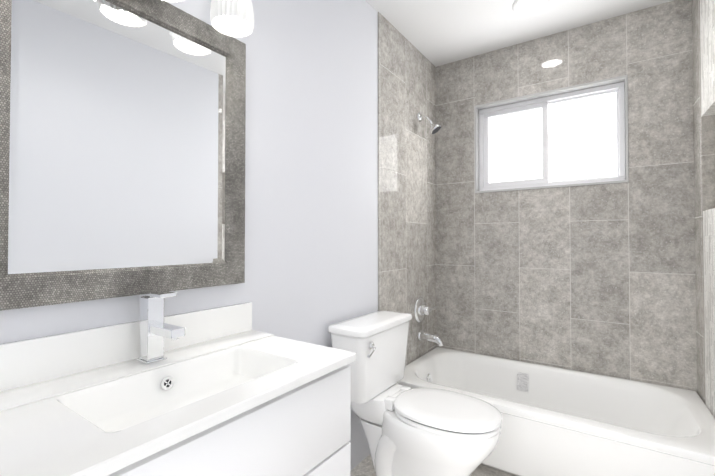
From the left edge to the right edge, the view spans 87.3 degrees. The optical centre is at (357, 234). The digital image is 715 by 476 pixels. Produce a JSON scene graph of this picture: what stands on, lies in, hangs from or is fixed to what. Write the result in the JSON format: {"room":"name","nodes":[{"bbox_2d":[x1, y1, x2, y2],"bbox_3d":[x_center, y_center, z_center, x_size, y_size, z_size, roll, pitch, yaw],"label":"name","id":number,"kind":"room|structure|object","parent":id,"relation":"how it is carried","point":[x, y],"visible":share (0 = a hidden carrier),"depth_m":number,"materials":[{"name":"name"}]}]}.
{"room":"bathroom","nodes":[
{"label":"bathroom","id":0,"kind":"room"},
{"bbox_2d":[0,0,377,469],"bbox_3d":[-0.731,-0.057,0.960,0.100,2.440,2.838,-1,-1,35],"label":"wall","id":1,"kind":"structure","parent":0,"point":[311,199],"depth_m":1.60,"materials":[{"name":"white paint"}]},
{"bbox_2d":[0,0,245,310],"bbox_3d":[-0.599,-0.256,1.034,0.032,0.840,0.694,-1,-1,35],"label":"mirror","id":2,"kind":"object","parent":1,"relation":"attached to","point":[122,148],"visible":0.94,"depth_m":0.98,"materials":[{"name":"clear glass"}]},
{"bbox_2d":[161,0,253,36],"bbox_3d":[-0.534,-0.770,0.996,0.193,0.254,0.562,-1,-1,35],"label":"sconce","id":3,"kind":"object","parent":1,"relation":"attached to","point":[233,18],"visible":1,"depth_m":1.14,"materials":[{"name":"white glass"}]},
{"bbox_2d":[378,12,436,365],"bbox_3d":[0.307,-0.034,2.464,0.106,2.440,0.817,-1,-1,35],"label":"wall tiles","id":4,"kind":"structure","parent":1,"relation":"attached to","point":[406,188],"depth_m":2.38,"materials":[{"name":"grey tile"}]},
{"bbox_2d":[414,297,436,322],"bbox_3d":[0.459,0.507,2.513,0.077,0.172,0.192,-1,-1,35],"label":"tub valve","id":5,"kind":"object","parent":4,"relation":"attached to","point":[421,310],"visible":1,"depth_m":2.49,"materials":[{"name":"silver metal"}]},
{"bbox_2d":[418,113,440,133],"bbox_3d":[0.487,-0.750,2.510,0.150,0.157,0.081,-1,-1,35],"label":"shower head","id":6,"kind":"object","parent":4,"relation":"attached to","point":[435,128],"visible":0.98,"depth_m":2.49},
{"bbox_2d":[418,331,443,345],"bbox_3d":[0.489,0.687,2.478,0.165,0.078,0.066,-1,-1,35],"label":"tub spout","id":7,"kind":"object","parent":4,"relation":"attached to","point":[425,336],"visible":1,"depth_m":2.46,"materials":[{"name":"silver metal"}]},
{"bbox_2d":[351,454,513,475],"bbox_3d":[0.278,1.211,0.828,1.890,0.100,3.795,-1,-1,35],"label":"floor","id":8,"kind":"structure","parent":0,"point":[365,467],"depth_m":1.87,"materials":[{"name":"tile"}]},
{"bbox_2d":[0,302,355,475],"bbox_3d":[-0.413,0.699,0.901,0.473,0.924,0.760,-1,-1,35],"label":"bathroom vanity","id":9,"kind":"object","parent":8,"relation":"on","point":[224,391],"visible":0.98,"depth_m":0.86,"materials":[{"name":"white ceramic"}]},
{"bbox_2d":[136,290,184,364],"bbox_3d":[-0.508,0.243,0.973,0.155,0.184,0.054,-1,-1,35],"label":"faucet","id":10,"kind":"object","parent":9,"relation":"on","point":[155,329],"visible":1,"depth_m":0.98,"materials":[{"name":"silver metal"}]},
{"bbox_2d":[328,310,501,475],"bbox_3d":[0.277,0.794,1.663,0.694,0.780,0.484,-1,-1,35],"label":"toilet","id":11,"kind":"object","parent":8,"relation":"on","point":[408,431],"visible":1,"depth_m":1.60,"materials":[{"name":"white ceramic"}]},
{"bbox_2d":[397,347,714,475],"bbox_3d":[0.971,0.994,2.025,1.462,0.369,0.758,-1,-1,35],"label":"bathtub","id":12,"kind":"object","parent":8,"relation":"on","point":[557,421],"visible":0.77,"depth_m":1.78,"materials":[{"name":"white ceramic"}]},
{"bbox_2d":[366,0,673,66],"bbox_3d":[0.278,-1.329,0.867,1.890,0.100,3.795,-1,-1,35],"label":"ceiling","id":13,"kind":"structure","parent":0,"point":[435,33],"depth_m":2.20,"materials":[{"name":"white paint"}]},
{"bbox_2d":[512,0,548,13],"bbox_3d":[0.940,-1.256,2.035,0.184,0.010,0.184,-1,-1,35],"label":"recessed light","id":14,"kind":"object","parent":13,"relation":"in","point":[524,6],"visible":1,"depth_m":2.05,"materials":[{"name":"white paint"}]},
{"bbox_2d":[436,0,696,391],"bbox_3d":[1.218,-0.035,2.418,1.660,2.440,0.140,-1,-1,35],"label":"wall","id":15,"kind":"structure","parent":0,"point":[600,279],"depth_m":2.24,"materials":[{"name":"tile"}]},
{"bbox_2d":[474,75,628,192],"bbox_3d":[1.215,-0.598,2.426,0.869,0.612,0.143,-1,-1,35],"label":"window","id":16,"kind":"structure","parent":15,"relation":"in","point":[576,137],"depth_m":2.42,"materials":[{"name":"white plastic"}]},
{"bbox_2d":[692,0,714,417],"bbox_3d":[1.589,-0.048,1.566,0.156,2.440,0.845,-1,-1,35],"label":"wall tiles","id":17,"kind":"structure","parent":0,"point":[703,35],"depth_m":1.80,"materials":[{"name":"tile"}]}
]}

